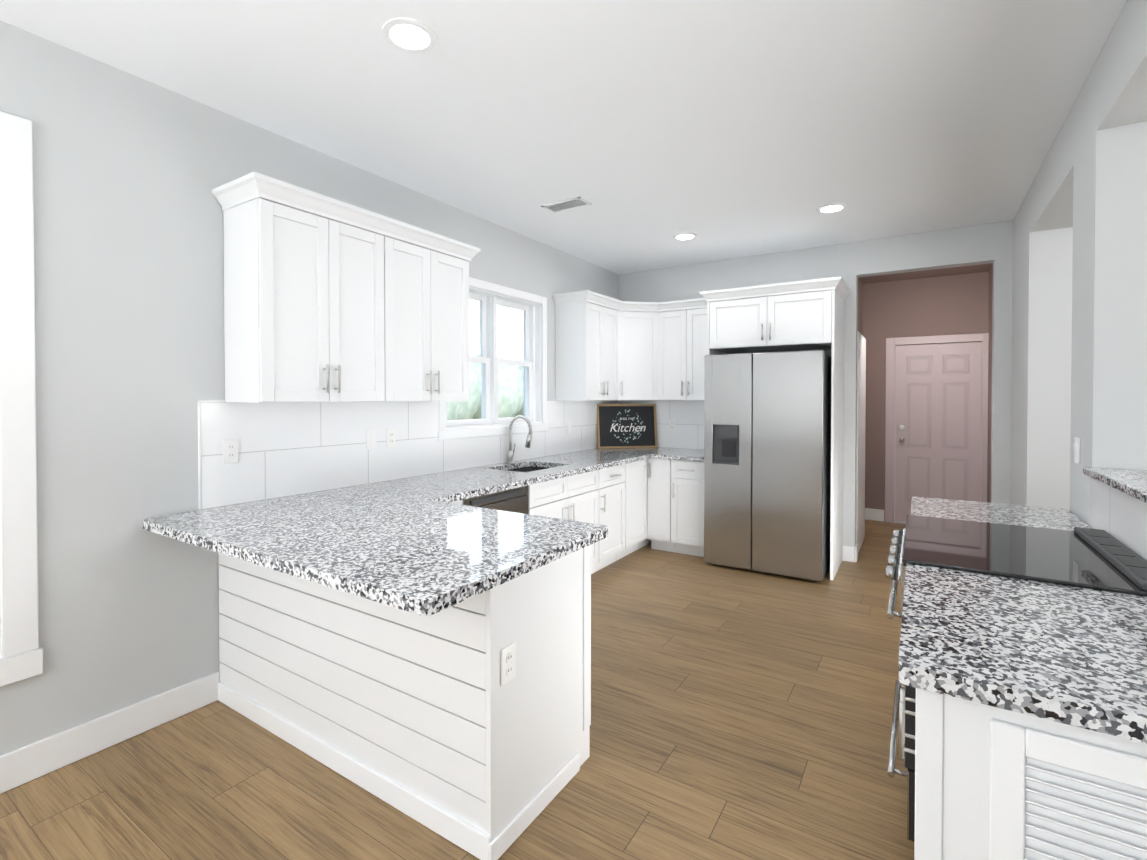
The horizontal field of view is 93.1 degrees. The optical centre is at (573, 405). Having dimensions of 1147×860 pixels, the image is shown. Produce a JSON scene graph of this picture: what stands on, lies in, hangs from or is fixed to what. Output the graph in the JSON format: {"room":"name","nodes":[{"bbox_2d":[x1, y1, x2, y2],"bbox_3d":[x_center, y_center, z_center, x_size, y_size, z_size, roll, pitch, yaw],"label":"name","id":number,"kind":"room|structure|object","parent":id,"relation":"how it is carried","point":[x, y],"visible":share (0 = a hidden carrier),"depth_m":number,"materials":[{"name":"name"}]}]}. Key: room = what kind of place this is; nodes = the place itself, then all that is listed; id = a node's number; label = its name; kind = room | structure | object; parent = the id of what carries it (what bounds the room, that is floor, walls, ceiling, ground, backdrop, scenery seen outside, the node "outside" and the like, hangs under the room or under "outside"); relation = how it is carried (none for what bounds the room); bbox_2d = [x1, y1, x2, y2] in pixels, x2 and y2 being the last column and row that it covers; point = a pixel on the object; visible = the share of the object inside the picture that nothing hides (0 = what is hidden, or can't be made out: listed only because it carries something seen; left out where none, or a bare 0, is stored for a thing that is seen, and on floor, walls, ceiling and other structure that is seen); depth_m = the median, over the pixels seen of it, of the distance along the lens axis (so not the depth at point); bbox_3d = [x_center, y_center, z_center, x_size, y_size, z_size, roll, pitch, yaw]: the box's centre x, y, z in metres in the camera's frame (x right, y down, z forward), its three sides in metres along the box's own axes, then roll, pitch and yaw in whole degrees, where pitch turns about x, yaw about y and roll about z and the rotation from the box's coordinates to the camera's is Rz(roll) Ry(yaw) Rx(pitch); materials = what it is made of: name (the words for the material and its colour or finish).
{"room":"kitchen","nodes":[
{"label":"kitchen","id":0,"kind":"room"},
{"bbox_2d":[0,21,617,755],"bbox_3d":[-1.101,-0.013,3.671,0.200,2.790,9.900,0,1,33],"label":"wall","id":1,"kind":"structure","parent":0,"point":[130,171],"depth_m":2.28,"materials":[{"name":"grey paint"}]},
{"bbox_2d":[0,111,43,686],"bbox_3d":[-2.373,-0.017,1.617,0.184,2.070,1.110,0,1,33],"label":"window","id":2,"kind":"structure","parent":1,"relation":"in","point":[21,654],"depth_m":1.99,"materials":[{"name":"white"}]},
{"bbox_2d":[0,671,219,793],"bbox_3d":[-2.623,1.347,1.101,0.016,0.135,3.503,0,1,33],"label":"baseboard","id":3,"kind":"structure","parent":1,"relation":"attached to","point":[30,762],"depth_m":2.20,"materials":[{"name":"white wood"}]},
{"bbox_2d":[218,172,397,402],"bbox_3d":[-1.333,-0.515,2.806,0.324,0.994,0.724,0,1,33],"label":"upper cabinet","id":4,"kind":"object","parent":1,"relation":"attached to","point":[311,278],"depth_m":2.60,"materials":[{"name":"white wood"}]},
{"bbox_2d":[197,400,620,509],"bbox_3d":[-0.617,0.206,4.238,0.010,0.507,4.126,0,1,33],"label":"tile backsplash","id":5,"kind":"structure","parent":1,"relation":"attached to","point":[285,449],"depth_m":3.09,"materials":[{"name":"white tile"}]},
{"bbox_2d":[222,439,237,463],"bbox_3d":[-1.647,0.220,2.610,0.010,0.115,0.070,0,1,33],"label":"outlet","id":6,"kind":"object","parent":5,"relation":"attached to","point":[230,450],"visible":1,"depth_m":2.60,"materials":[{"name":"white plastic"}]},
{"bbox_2d":[366,430,375,449],"bbox_3d":[-1.218,0.207,3.279,0.012,0.115,0.070,0,1,33],"label":"light switch","id":7,"kind":"object","parent":5,"relation":"attached to","point":[370,439],"visible":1,"depth_m":3.27,"materials":[{"name":"white plastic"}]},
{"bbox_2d":[386,429,395,447],"bbox_3d":[-1.141,0.205,3.402,0.010,0.115,0.070,0,1,33],"label":"outlet","id":8,"kind":"object","parent":5,"relation":"attached to","point":[390,437],"visible":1,"depth_m":3.40,"materials":[{"name":"white plastic"}]},
{"bbox_2d":[398,221,473,401],"bbox_3d":[-1.007,-0.521,3.316,0.324,0.994,0.725,0,1,33],"label":"upper cabinet","id":9,"kind":"object","parent":1,"relation":"attached to","point":[433,269],"depth_m":3.26,"materials":[{"name":"white wood"}]},
{"bbox_2d":[437,277,547,439],"bbox_3d":[-0.649,-0.356,4.315,0.184,1.180,1.300,0,1,33],"label":"window","id":10,"kind":"structure","parent":1,"relation":"in","point":[490,296],"depth_m":4.35,"materials":[{"name":"white"}]},
{"bbox_2d":[554,290,601,400],"bbox_3d":[0.071,-0.523,5.006,0.324,0.955,0.363,0,1,33],"label":"upper cabinet","id":11,"kind":"object","parent":1,"relation":"attached to","point":[578,315],"depth_m":4.86,"materials":[{"name":"white wood"}]},
{"bbox_2d":[602,295,617,399],"bbox_3d":[0.231,-0.525,5.222,0.361,0.955,0.405,0,1,33],"label":"upper cabinet","id":12,"kind":"object","parent":1,"relation":"attached to","point":[609,305],"depth_m":5.15,"materials":[{"name":"white wood"}]},
{"bbox_2d":[0,520,913,859],"bbox_3d":[1.744,1.455,1.873,7.050,0.100,9.900,0,1,33],"label":"floor","id":13,"kind":"structure","parent":0,"point":[740,714],"depth_m":2.11,"materials":[{"name":"brown wood"}]},
{"bbox_2d":[302,580,369,791],"bbox_3d":[-0.751,0.962,2.344,0.605,0.873,0.570,0,1,33],"label":"base cabinet","id":14,"kind":"object","parent":13,"relation":"on","point":[368,632],"depth_m":2.08,"materials":[{"name":"white wood"}]},
{"bbox_2d":[454,500,461,503],"bbox_3d":[-0.981,0.953,3.074,0.649,0.873,0.333,0,1,33],"label":"base cabinet","id":15,"kind":"object","parent":13,"relation":"on","point":[455,501],"depth_m":3.00,"materials":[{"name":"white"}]},
{"bbox_2d":[370,544,593,859],"bbox_3d":[-0.325,0.965,2.060,0.544,0.873,0.591,0,1,33],"label":"base cabinet","id":16,"kind":"object","parent":13,"relation":"on","point":[473,759],"depth_m":1.82,"materials":[{"name":"white wood"}]},
{"bbox_2d":[142,488,609,619],"bbox_3d":[-0.848,0.504,2.249,1.746,0.040,0.965,0,1,33],"label":"countertop","id":17,"kind":"structure","parent":16,"relation":"on","point":[414,555],"depth_m":1.98,"materials":[{"name":"stone"}]},
{"bbox_2d":[501,642,515,685],"bbox_3d":[-0.205,0.822,1.727,0.010,0.115,0.070,0,1,33],"label":"outlet","id":18,"kind":"object","parent":16,"relation":"attached to","point":[508,663],"visible":1,"depth_m":1.72,"materials":[{"name":"white plastic"}]},
{"bbox_2d":[462,484,537,515],"bbox_3d":[-0.711,0.948,3.494,0.651,0.871,0.677,0,1,33],"label":"base cabinet","id":19,"kind":"object","parent":13,"relation":"on","point":[518,499],"depth_m":3.41,"materials":[{"name":"white wood"}]},
{"bbox_2d":[350,468,549,503],"bbox_3d":[-0.741,0.490,3.397,0.691,0.040,1.085,0,1,33],"label":"countertop","id":20,"kind":"structure","parent":19,"relation":"on","point":[463,484],"depth_m":3.28,"materials":[{"name":"stone"}]},
{"bbox_2d":[506,466,546,471],"bbox_3d":[-0.343,0.609,4.114,0.398,0.213,0.558,0,1,33],"label":"sink","id":21,"kind":"object","parent":20,"relation":"in","point":[510,468],"depth_m":4.37,"materials":[{"name":"silver metal"}]},
{"bbox_2d":[462,485,527,513],"bbox_3d":[-0.703,0.949,3.453,0.610,0.871,0.596,0,1,33],"label":"dishwasher","id":22,"kind":"object","parent":19,"relation":"in","point":[516,499],"depth_m":3.34,"materials":[{"name":"grey metal"}]},
{"bbox_2d":[538,492,601,572],"bbox_3d":[-0.317,1.066,4.115,0.649,0.620,0.910,0,1,33],"label":"base cabinet","id":23,"kind":"object","parent":13,"relation":"on","point":[568,507],"depth_m":4.03,"materials":[{"name":"white wood"}]},
{"bbox_2d":[526,464,629,567],"bbox_3d":[0.054,0.932,4.695,0.649,0.873,0.588,0,1,33],"label":"base cabinet","id":24,"kind":"object","parent":13,"relation":"on","point":[611,486],"depth_m":4.46,"materials":[{"name":"white wood"}]},
{"bbox_2d":[518,448,669,471],"bbox_3d":[0.315,0.469,5.052,0.691,0.040,1.742,0,1,33],"label":"countertop","id":25,"kind":"structure","parent":24,"relation":"on","point":[591,460],"depth_m":4.65,"materials":[{"name":"stone"}]},
{"bbox_2d":[507,415,531,462],"bbox_3d":[-0.418,0.268,4.286,0.242,0.382,0.086,0,1,33],"label":"faucet","id":26,"kind":"object","parent":25,"relation":"on","point":[528,442],"depth_m":4.30,"materials":[{"name":"silver metal"}]},
{"bbox_2d":[597,404,656,448],"bbox_3d":[0.555,0.215,5.635,0.640,0.455,0.028,0,-6,-12],"label":"kitchen sign","id":27,"kind":"object","parent":25,"relation":"on","point":[626,425],"visible":1,"depth_m":5.63,"materials":[{"name":"black wood"}]},
{"bbox_2d":[630,460,645,552],"bbox_3d":[0.287,0.928,5.061,0.649,0.873,0.528,0,1,33],"label":"base cabinet","id":28,"kind":"object","parent":13,"relation":"on","point":[637,470],"depth_m":4.96,"materials":[{"name":"white wood"}]},
{"bbox_2d":[646,456,677,552],"bbox_3d":[0.969,0.925,5.271,0.315,0.873,0.686,0,1,33],"label":"base cabinet","id":29,"kind":"object","parent":13,"relation":"on","point":[661,473],"depth_m":5.01,"materials":[{"name":"white wood"}]},
{"bbox_2d":[650,448,703,463],"bbox_3d":[1.107,0.468,5.175,0.512,0.040,0.682,0,1,33],"label":"countertop","id":30,"kind":"structure","parent":29,"relation":"on","point":[675,453],"depth_m":4.98,"materials":[{"name":"stone"}]},
{"bbox_2d":[678,460,703,556],"bbox_3d":[1.197,0.927,5.147,0.323,0.873,0.650,0,1,33],"label":"base cabinet","id":31,"kind":"object","parent":13,"relation":"on","point":[690,472],"depth_m":4.87,"materials":[{"name":"white wood"}]},
{"bbox_2d":[704,350,831,580],"bbox_3d":[1.714,0.469,4.713,0.928,1.800,0.785,0,1,33],"label":"refrigerator","id":32,"kind":"object","parent":13,"relation":"on","point":[767,462],"visible":0.98,"depth_m":4.36,"materials":[{"name":"grey metal"}]},
{"bbox_2d":[886,515,1146,841],"bbox_3d":[1.474,0.931,1.873,0.668,0.946,0.772,0,1,33],"label":"range","id":33,"kind":"object","parent":13,"relation":"on","point":[1098,559],"visible":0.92,"depth_m":1.75,"materials":[{"name":"black glass"}]},
{"bbox_2d":[898,467,1146,859],"bbox_3d":[1.581,0.831,1.718,0.906,1.151,2.135,0,1,33],"label":"kitchen counter","id":34,"kind":"object","parent":13,"relation":"on","point":[1030,715],"visible":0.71,"depth_m":1.02,"materials":[{"name":"white stone"}]},
{"bbox_2d":[989,719,1146,859],"bbox_3d":[0.952,0.957,0.881,0.445,0.760,0.018,0,1,33],"label":"air vent grille","id":35,"kind":"object","parent":34,"relation":"attached to","point":[1056,793],"depth_m":0.94,"materials":[{"name":"white metal"}]},
{"bbox_2d":[0,0,1126,273],"bbox_3d":[1.744,-1.435,1.837,7.050,0.100,9.900,0,1,33],"label":"ceiling","id":36,"kind":"structure","parent":0,"point":[648,130],"depth_m":2.47,"materials":[{"name":"white paint"}]},
{"bbox_2d":[382,17,436,53],"bbox_3d":[-0.614,-1.383,2.037,0.195,0.007,0.195,0,1,27],"label":"recessed light","id":37,"kind":"object","parent":36,"relation":"in","point":[409,35],"depth_m":2.03,"materials":[{"name":"white plastic"}]},
{"bbox_2d":[541,196,591,212],"bbox_3d":[-0.050,-1.405,3.813,0.320,0.010,0.160,0,1,33],"label":"ceiling vent","id":38,"kind":"object","parent":36,"relation":"in","point":[567,204],"visible":0.96,"depth_m":3.81,"materials":[{"name":"white metal"}]},
{"bbox_2d":[673,233,696,240],"bbox_3d":[0.936,-1.415,4.559,0.195,0.007,0.195,0,1,27],"label":"recessed light","id":39,"kind":"object","parent":36,"relation":"in","point":[682,236],"depth_m":4.55,"materials":[{"name":"white plastic"}]},
{"bbox_2d":[817,203,846,213],"bbox_3d":[1.846,-1.407,3.884,0.195,0.007,0.195,0,1,27],"label":"recessed light","id":40,"kind":"object","parent":36,"relation":"in","point":[835,207],"depth_m":3.88,"materials":[{"name":"white"}]},
{"bbox_2d":[618,220,1012,559],"bbox_3d":[1.972,-0.031,5.103,3.840,2.790,0.120,0,1,33],"label":"wall","id":41,"kind":"structure","parent":0,"point":[849,263],"depth_m":4.72,"materials":[{"name":"grey paint"}]},
{"bbox_2d":[618,300,661,399],"bbox_3d":[0.592,-0.529,5.506,0.665,0.955,0.665,0,1,33],"label":"upper cabinet","id":42,"kind":"object","parent":41,"relation":"attached to","point":[639,323],"depth_m":5.33,"materials":[{"name":"white wood"}]},
{"bbox_2d":[621,400,703,449],"bbox_3d":[1.025,0.195,5.634,1.215,0.495,0.006,0,1,33],"label":"tile backsplash","id":43,"kind":"structure","parent":41,"relation":"attached to","point":[688,433],"depth_m":5.59,"materials":[{"name":"white tile"}]},
{"bbox_2d":[669,420,675,430],"bbox_3d":[1.022,0.207,5.625,0.070,0.115,0.010,0,1,33],"label":"outlet","id":44,"kind":"object","parent":43,"relation":"attached to","point":[672,424],"visible":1,"depth_m":5.62,"materials":[{"name":"white plastic"}]},
{"bbox_2d":[662,296,721,399],"bbox_3d":[1.139,-0.527,5.337,0.643,0.955,0.361,0,1,33],"label":"upper cabinet","id":45,"kind":"object","parent":41,"relation":"attached to","point":[683,321],"depth_m":5.21,"materials":[{"name":"white wood"}]},
{"bbox_2d":[706,277,841,354],"bbox_3d":[1.775,-0.747,4.775,0.979,0.500,0.620,0,1,33],"label":"upper cabinet","id":46,"kind":"object","parent":41,"relation":"attached to","point":[806,314],"depth_m":4.50,"materials":[{"name":"white wood"}]},
{"bbox_2d":[843,545,851,559],"bbox_3d":[2.924,1.290,5.668,0.016,0.135,1.830,0,1,33],"label":"baseboard","id":47,"kind":"structure","parent":41,"relation":"attached to","point":[846,549],"depth_m":4.76,"materials":[{"name":"white wood"}]},
{"bbox_2d":[857,263,992,520],"bbox_3d":[3.457,-0.033,5.293,1.540,2.790,1.800,0,1,33],"label":"wall","id":48,"kind":"structure","parent":0,"point":[948,301],"depth_m":4.58,"materials":[{"name":"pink paint"}]},
{"bbox_2d":[856,331,865,552],"bbox_3d":[2.954,0.303,5.601,0.120,2.110,1.690,0,1,33],"label":"door","id":49,"kind":"structure","parent":48,"relation":"in","point":[861,424],"depth_m":5.11,"materials":[{"name":"white wood"}]},
{"bbox_2d":[885,333,988,522],"bbox_3d":[4.061,0.289,6.076,0.990,2.125,0.138,0,1,33],"label":"door frame","id":50,"kind":"structure","parent":48,"relation":"attached to","point":[890,403],"depth_m":6.23,"materials":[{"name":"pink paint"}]},
{"bbox_2d":[895,342,981,522],"bbox_3d":[4.032,0.330,6.031,0.790,2.028,0.126,0,1,33],"label":"hall door","id":51,"kind":"structure","parent":48,"relation":"in","point":[938,426],"depth_m":6.04,"materials":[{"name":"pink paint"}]},
{"bbox_2d":[1010,0,1146,528],"bbox_3d":[1.422,0.022,0.904,0.250,2.790,7.550,0,1,33],"label":"wall","id":52,"kind":"structure","parent":0,"point":[1079,325],"depth_m":2.28,"materials":[{"name":"grey paint"}]},
{"bbox_2d":[1074,437,1079,463],"bbox_3d":[2.212,0.198,2.390,0.012,0.115,0.070,0,1,33],"label":"light switch","id":53,"kind":"object","parent":52,"relation":"attached to","point":[1077,451],"visible":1,"depth_m":2.37,"materials":[{"name":"white plastic"}]},
{"bbox_2d":[1089,477,1146,559],"bbox_3d":[1.629,0.392,1.471,0.006,0.205,1.720,0,1,33],"label":"tile backsplash","id":54,"kind":"structure","parent":52,"relation":"attached to","point":[1123,516],"depth_m":1.87,"materials":[{"name":"white"}]},
{"bbox_3d":[-37.762,1.802,29.992,89.700,0.300,130.000,0,1,33],"label":"ground","id":55,"kind":"structure","parent":0,"visible":0},
{"bbox_2d":[447,354,523,419],"bbox_3d":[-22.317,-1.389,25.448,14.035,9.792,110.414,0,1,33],"label":"tree","id":56,"kind":"object","parent":55,"relation":"on","point":[504,372],"depth_m":42.46,"materials":[{"name":"green plant"}]}
]}

